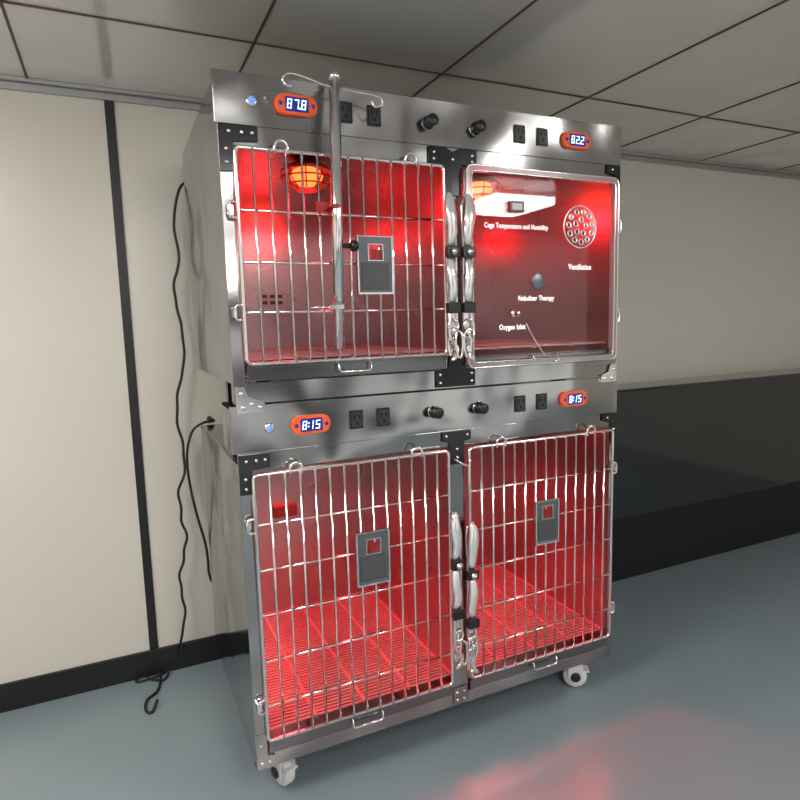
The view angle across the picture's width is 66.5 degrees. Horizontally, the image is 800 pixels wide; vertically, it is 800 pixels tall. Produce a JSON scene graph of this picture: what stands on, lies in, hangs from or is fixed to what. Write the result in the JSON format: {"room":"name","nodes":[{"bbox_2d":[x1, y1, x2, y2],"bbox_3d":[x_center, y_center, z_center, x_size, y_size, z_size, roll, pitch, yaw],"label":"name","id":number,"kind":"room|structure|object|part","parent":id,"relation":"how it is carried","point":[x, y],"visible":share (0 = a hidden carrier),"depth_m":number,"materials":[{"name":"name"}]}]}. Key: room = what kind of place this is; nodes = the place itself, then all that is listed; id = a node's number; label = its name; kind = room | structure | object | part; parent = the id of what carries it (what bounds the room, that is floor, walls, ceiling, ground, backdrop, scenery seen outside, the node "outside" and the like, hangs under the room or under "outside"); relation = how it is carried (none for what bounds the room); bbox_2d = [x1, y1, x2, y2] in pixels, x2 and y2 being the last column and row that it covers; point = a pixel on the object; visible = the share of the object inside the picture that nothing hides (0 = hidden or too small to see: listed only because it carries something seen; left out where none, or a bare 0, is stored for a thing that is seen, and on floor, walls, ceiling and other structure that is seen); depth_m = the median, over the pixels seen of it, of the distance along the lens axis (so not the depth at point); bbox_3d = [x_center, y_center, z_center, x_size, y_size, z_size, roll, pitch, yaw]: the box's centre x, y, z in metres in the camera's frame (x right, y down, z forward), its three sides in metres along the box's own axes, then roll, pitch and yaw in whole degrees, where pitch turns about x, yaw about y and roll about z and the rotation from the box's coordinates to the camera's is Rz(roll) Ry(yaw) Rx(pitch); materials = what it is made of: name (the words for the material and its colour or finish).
{"room":"veterinary clinic","nodes":[
{"label":"veterinary clinic","id":0,"kind":"room"},
{"bbox_2d":[0,89,799,683],"bbox_3d":[0.133,-0.098,2.714,6.600,2.100,0.050,-5,8,-25],"label":"wall","id":1,"kind":"structure","parent":0,"point":[709,260],"depth_m":2.18,"materials":[{"name":"beige paint"}]},
{"bbox_2d":[0,635,220,712],"bbox_3d":[0.173,0.896,2.812,6.600,0.100,0.012,-5,8,-25],"label":"baseboard","id":2,"kind":"structure","parent":1,"relation":"attached to","point":[26,692],"depth_m":2.23,"materials":[{"name":"black rubber"}]},
{"bbox_2d":[104,100,157,649],"bbox_3d":[-0.955,-0.034,2.181,0.030,1.965,0.006,-5,8,-25],"label":"trim","id":3,"kind":"structure","parent":1,"relation":"attached to","point":[108,105],"depth_m":2.17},
{"bbox_2d":[135,182,187,713],"bbox_3d":[-0.846,0.138,2.174,0.258,1.837,0.380,5,10,41],"label":"power cord","id":4,"kind":"object","parent":1,"relation":"attached to","point":[160,674],"visible":0.86,"depth_m":2.20,"materials":[{"name":"rubber"}]},
{"bbox_2d":[0,74,799,179],"bbox_3d":[0.122,-1.118,2.548,6.600,0.035,0.030,-5,8,-25],"label":"trim","id":5,"kind":"structure","parent":1,"relation":"attached to","point":[7,82],"depth_m":2.10,"materials":[{"name":"metal"}]},
{"bbox_2d":[0,533,799,799],"bbox_3d":[1.113,1.199,0.818,6.600,0.050,4.460,-5,8,-25],"label":"floor","id":6,"kind":"structure","parent":0,"point":[696,696],"depth_m":1.95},
{"bbox_2d":[201,376,617,785],"bbox_3d":[0.023,0.456,2.111,1.246,1.158,0.777,-5,8,-25],"label":"cage","id":7,"kind":"object","parent":6,"relation":"on","point":[381,561],"visible":1,"depth_m":1.91,"materials":[{"name":"silver metal"}]},
{"bbox_2d":[186,416,214,581],"bbox_3d":[-0.693,0.395,2.256,0.162,0.685,0.057,-5,8,-25],"label":"power cord","id":8,"kind":"object","parent":7,"relation":"attached to","point":[210,419],"visible":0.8,"depth_m":2.23,"materials":[{"name":"rubber"}]},
{"bbox_3d":[-0.363,0.185,1.527,0.079,0.102,0.004,-5,8,-25],"label":"corner plate","id":9,"kind":"part","parent":7,"relation":"part of","materials":[{"name":"black metal"}]},
{"bbox_3d":[-0.354,0.930,1.616,0.054,0.098,0.004,-5,8,-25],"label":"corner plate","id":10,"kind":"part","parent":7,"relation":"part of","materials":[{"name":"silver metal"}]},
{"bbox_3d":[-0.309,1.035,1.715,0.024,0.007,0.040,6,10,45],"label":"brake lever","id":11,"kind":"part","parent":7,"relation":"part of","materials":[{"name":"white plastic"}]},
{"bbox_3d":[-0.103,0.511,1.671,0.565,0.746,0.015,-5,8,-25],"label":"door","id":12,"kind":"part","parent":7,"relation":"part of","materials":[{"name":"silver metal"}]},
{"bbox_2d":[349,410,362,428],"bbox_3d":[-0.116,0.052,1.627,0.038,0.050,0.009,-5,8,-25],"label":"power socket","id":13,"kind":"object","parent":7,"relation":"attached to","point":[355,416],"depth_m":1.62,"materials":[{"name":"plastic"}]},
{"bbox_2d":[265,609,451,752],"bbox_3d":[-0.232,0.866,2.022,0.554,0.034,0.687,-5,8,-25],"label":"tray","id":14,"kind":"object","parent":7,"relation":"on","point":[308,734],"depth_m":1.89,"materials":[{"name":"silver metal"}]},
{"bbox_3d":[-0.072,0.458,1.665,0.076,0.070,0.002,-5,8,-25],"label":"inset panel","id":15,"kind":"part","parent":7,"relation":"part of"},
{"bbox_2d":[376,407,389,426],"bbox_3d":[-0.045,0.046,1.659,0.038,0.050,0.009,-5,8,-25],"label":"power socket","id":16,"kind":"object","parent":7,"relation":"attached to","point":[382,413],"depth_m":1.66,"materials":[{"name":"plastic"}]},
{"bbox_2d":[182,68,621,413],"bbox_3d":[0.000,-0.443,1.998,1.238,0.799,0.777,-5,8,-25],"label":"cage","id":17,"kind":"object","parent":7,"relation":"on","point":[487,238],"visible":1,"depth_m":1.80,"materials":[{"name":"silver metal"}]},
{"bbox_3d":[-0.378,-0.591,1.432,0.092,0.106,0.004,-5,8,-25],"label":"corner plate","id":18,"kind":"part","parent":17,"relation":"part of","materials":[{"name":"black metal"}]},
{"bbox_2d":[249,97,254,102],"bbox_3d":[-0.346,-0.703,1.428,0.014,0.014,0.004,-5,8,-25],"label":"light","id":19,"kind":"object","parent":17,"relation":"attached to","point":[251,99],"depth_m":1.43,"materials":[{"name":"blue plastic"}]},
{"bbox_2d":[261,292,286,306],"bbox_3d":[-0.458,-0.361,2.198,0.100,0.053,0.004,-5,8,-25],"label":"vent","id":20,"kind":"object","parent":17,"relation":"attached to","point":[268,298],"depth_m":2.20,"materials":[{"name":"metal"}]},
{"bbox_2d":[279,160,330,192],"bbox_3d":[-0.285,-0.679,1.859,0.161,0.087,0.161,-5,8,-25],"label":"heat lamp","id":21,"kind":"object","parent":17,"relation":"attached to","point":[293,166],"depth_m":1.83,"materials":[{"name":"orange glass"}]},
{"bbox_2d":[282,71,383,348],"bbox_3d":[-0.152,-0.456,1.500,0.254,0.657,0.053,-5,8,-25],"label":"pole","id":22,"kind":"object","parent":17,"relation":"attached to","point":[335,206],"visible":1,"depth_m":1.48,"materials":[{"name":"silver metal"}]},
{"bbox_3d":[-0.126,-0.369,1.559,0.563,0.537,0.015,-5,8,-25],"label":"door","id":23,"kind":"part","parent":17,"relation":"part of","materials":[{"name":"silver metal"}]},
{"bbox_2d":[245,355,445,381],"bbox_3d":[-0.259,-0.119,1.897,0.554,0.039,0.687,-5,8,-25],"label":"tray","id":24,"kind":"object","parent":17,"relation":"on","point":[272,367],"depth_m":1.60,"materials":[{"name":"silver metal"}]},
{"bbox_2d":[341,101,352,123],"bbox_3d":[-0.137,-0.721,1.528,0.038,0.050,0.009,-5,8,-25],"label":"power socket","id":25,"kind":"object","parent":17,"relation":"attached to","point":[346,106],"depth_m":1.53,"materials":[{"name":"plastic"}]},
{"bbox_2d":[367,105,380,126],"bbox_3d":[-0.066,-0.727,1.561,0.038,0.050,0.009,-5,8,-25],"label":"power socket","id":26,"kind":"object","parent":17,"relation":"attached to","point":[373,114],"depth_m":1.56,"materials":[{"name":"plastic"}]},
{"bbox_3d":[-0.063,-0.321,1.580,0.078,0.069,0.002,-5,8,-25],"label":"inset panel","id":27,"kind":"part","parent":17,"relation":"part of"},
{"bbox_3d":[0.125,-0.749,1.669,1.238,0.117,0.032,-5,8,-25],"label":"control panel","id":28,"kind":"part","parent":17,"relation":"part of","materials":[{"name":"silver metal"}]},
{"bbox_3d":[0.082,-0.738,1.614,0.036,0.036,0.035,-5,8,-25],"label":"knob","id":29,"kind":"part","parent":17,"relation":"part of","materials":[{"name":"black plastic"}]},
{"bbox_3d":[0.146,-0.625,1.673,0.150,0.126,0.004,-5,8,-25],"label":"corner plate","id":30,"kind":"part","parent":17,"relation":"part of","materials":[{"name":"black metal"}]},
{"bbox_3d":[0.147,-0.189,1.687,0.033,0.166,0.023,-5,8,-25],"label":"latch lever","id":31,"kind":"part","parent":17,"relation":"part of","materials":[{"name":"silver metal"}]},
{"bbox_3d":[0.159,-0.083,1.741,0.127,0.088,0.004,-5,8,-25],"label":"corner plate","id":32,"kind":"part","parent":17,"relation":"part of","materials":[{"name":"black metal"}]},
{"bbox_3d":[0.196,-0.193,1.709,0.033,0.166,0.023,-5,8,-25],"label":"latch lever","id":33,"kind":"part","parent":17,"relation":"part of","materials":[{"name":"silver metal"}]},
{"bbox_3d":[0.216,-0.750,1.676,0.036,0.036,0.035,-5,8,-25],"label":"knob","id":34,"kind":"part","parent":17,"relation":"part of","materials":[{"name":"black plastic"}]},
{"bbox_2d":[461,175,501,203],"bbox_3d":[0.272,-0.726,2.114,0.161,0.087,0.161,-5,8,-25],"label":"heat lamp","id":35,"kind":"object","parent":17,"relation":"attached to","point":[483,185],"depth_m":2.08,"materials":[{"name":"orange glass"}]},
{"bbox_2d":[514,124,524,143],"bbox_3d":[0.343,-0.762,1.749,0.038,0.050,0.009,-5,8,-25],"label":"power socket","id":36,"kind":"object","parent":17,"relation":"attached to","point":[519,129],"depth_m":1.75,"materials":[{"name":"plastic"}]},
{"bbox_2d":[463,348,608,367],"bbox_3d":[0.300,-0.163,2.154,0.548,0.032,0.687,-5,8,-25],"label":"tray","id":37,"kind":"object","parent":17,"relation":"on","point":[499,357],"depth_m":1.88,"materials":[{"name":"silver metal"}]},
{"bbox_2d":[537,127,547,146],"bbox_3d":[0.417,-0.769,1.782,0.038,0.050,0.009,-5,8,-25],"label":"power socket","id":38,"kind":"object","parent":17,"relation":"attached to","point":[542,132],"depth_m":1.78,"materials":[{"name":"plastic"}]},
{"bbox_3d":[0.668,-0.680,1.912,0.054,0.106,0.004,-5,8,-25],"label":"corner plate","id":39,"kind":"part","parent":17,"relation":"part of","materials":[{"name":"black metal"}]},
{"bbox_3d":[0.125,0.022,1.807,1.246,0.119,0.122,-5,8,-25],"label":"control panel","id":40,"kind":"part","parent":7,"relation":"part of","materials":[{"name":"silver metal"}]},
{"bbox_3d":[0.103,0.035,1.712,0.036,0.036,0.035,-5,8,-25],"label":"knob","id":41,"kind":"part","parent":7,"relation":"part of","materials":[{"name":"black plastic"}]},
{"bbox_3d":[0.165,0.138,1.769,0.095,0.097,0.004,-5,8,-25],"label":"corner plate","id":42,"kind":"part","parent":7,"relation":"part of","materials":[{"name":"black metal"}]},
{"bbox_3d":[0.172,0.704,1.800,0.033,0.185,0.023,-5,8,-25],"label":"latch lever","id":43,"kind":"part","parent":7,"relation":"part of","materials":[{"name":"silver metal"}]},
{"bbox_3d":[0.185,0.902,1.866,0.045,0.055,0.004,-5,8,-25],"label":"corner plate","id":44,"kind":"part","parent":7,"relation":"part of","materials":[{"name":"silver metal"}]},
{"bbox_3d":[0.222,0.735,1.827,0.033,0.175,0.023,-5,8,-25],"label":"latch lever","id":45,"kind":"part","parent":7,"relation":"part of","materials":[{"name":"silver metal"}]},
{"bbox_3d":[0.237,0.024,1.774,0.036,0.036,0.035,-5,8,-25],"label":"knob","id":46,"kind":"part","parent":7,"relation":"part of","materials":[{"name":"black plastic"}]},
{"bbox_2d":[515,395,525,411],"bbox_3d":[0.365,0.011,1.847,0.038,0.050,0.009,-5,8,-25],"label":"power socket","id":47,"kind":"object","parent":7,"relation":"attached to","point":[520,400],"depth_m":1.84,"materials":[{"name":"plastic"}]},
{"bbox_2d":[466,581,606,688],"bbox_3d":[0.327,0.818,2.278,0.548,0.034,0.687,-5,8,-25],"label":"tray","id":48,"kind":"object","parent":7,"relation":"on","point":[522,667],"depth_m":2.10,"materials":[{"name":"silver metal"}]},
{"bbox_3d":[0.460,0.463,1.928,0.558,0.746,0.015,-5,8,-25],"label":"door","id":49,"kind":"part","parent":7,"relation":"part of","materials":[{"name":"silver metal"}]},
{"bbox_2d":[537,393,546,409],"bbox_3d":[0.438,0.005,1.880,0.038,0.050,0.009,-5,8,-25],"label":"power socket","id":50,"kind":"object","parent":7,"relation":"attached to","point":[541,397],"depth_m":1.88,"materials":[{"name":"plastic"}]},
{"bbox_3d":[0.460,0.407,1.908,0.068,0.063,0.002,-5,8,-25],"label":"inset panel","id":51,"kind":"part","parent":7,"relation":"part of","materials":[{"name":"grey metal"}]},
{"bbox_3d":[0.655,0.952,2.160,0.024,0.007,0.040,-1,7,8],"label":"brake lever","id":52,"kind":"part","parent":7,"relation":"part of","materials":[{"name":"white plastic"}]},
{"bbox_3d":[0.688,0.096,2.009,0.059,0.102,0.004,-5,8,-25],"label":"corner plate","id":53,"kind":"part","parent":7,"relation":"part of","materials":[{"name":"black metal"}]},
{"bbox_2d":[612,368,799,581],"bbox_3d":[1.837,0.344,3.412,2.600,0.955,0.218,-5,8,-25],"label":"wainscot panel","id":54,"kind":"object","parent":6,"relation":"on","point":[708,466],"visible":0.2,"depth_m":3.18,"materials":[{"name":"black paint"}]},
{"bbox_2d":[0,0,799,171],"bbox_3d":[1.055,-0.933,0.548,6.600,0.050,4.460,-5,8,-25],"label":"ceiling","id":55,"kind":"structure","parent":0,"point":[584,48],"depth_m":1.83,"materials":[{"name":"white tile"}]},
{"bbox_2d":[0,0,27,77],"bbox_3d":[-0.247,-0.793,-0.063,0.007,0.003,4.430,-5,8,-25],"label":"trim","id":56,"kind":"structure","parent":55,"relation":"attached to","point":[1,4],"depth_m":1.67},
{"bbox_2d":[239,0,276,71],"bbox_3d":[0.308,-0.841,0.192,0.007,0.003,4.430,-5,8,-25],"label":"trim","id":57,"kind":"structure","parent":55,"relation":"attached to","point":[273,1],"depth_m":1.67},
{"bbox_2d":[0,0,799,133],"bbox_3d":[0.339,-1.081,2.083,6.600,0.004,0.005,-5,8,-25],"label":"trim","id":58,"kind":"structure","parent":55,"relation":"attached to","point":[2,1],"depth_m":1.84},
{"bbox_2d":[412,0,537,96],"bbox_3d":[0.861,-0.888,0.445,0.007,0.003,4.430,-5,8,-25],"label":"trim","id":59,"kind":"structure","parent":55,"relation":"attached to","point":[533,1],"depth_m":1.78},
{"bbox_2d":[549,0,788,116],"bbox_3d":[1.415,-0.936,0.700,0.007,0.003,4.430,-5,8,-25],"label":"trim","id":60,"kind":"structure","parent":55,"relation":"attached to","point":[784,1],"depth_m":1.87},
{"bbox_2d":[621,82,799,146],"bbox_3d":[1.968,-0.983,0.953,0.007,0.003,4.430,-5,8,-25],"label":"trim","id":61,"kind":"structure","parent":55,"relation":"attached to","point":[797,82],"depth_m":2.44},
{"bbox_2d":[702,132,799,160],"bbox_3d":[2.521,-1.030,1.207,0.007,0.003,4.430,-5,8,-25],"label":"trim","id":62,"kind":"structure","parent":55,"relation":"attached to","point":[799,132],"depth_m":2.95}
]}

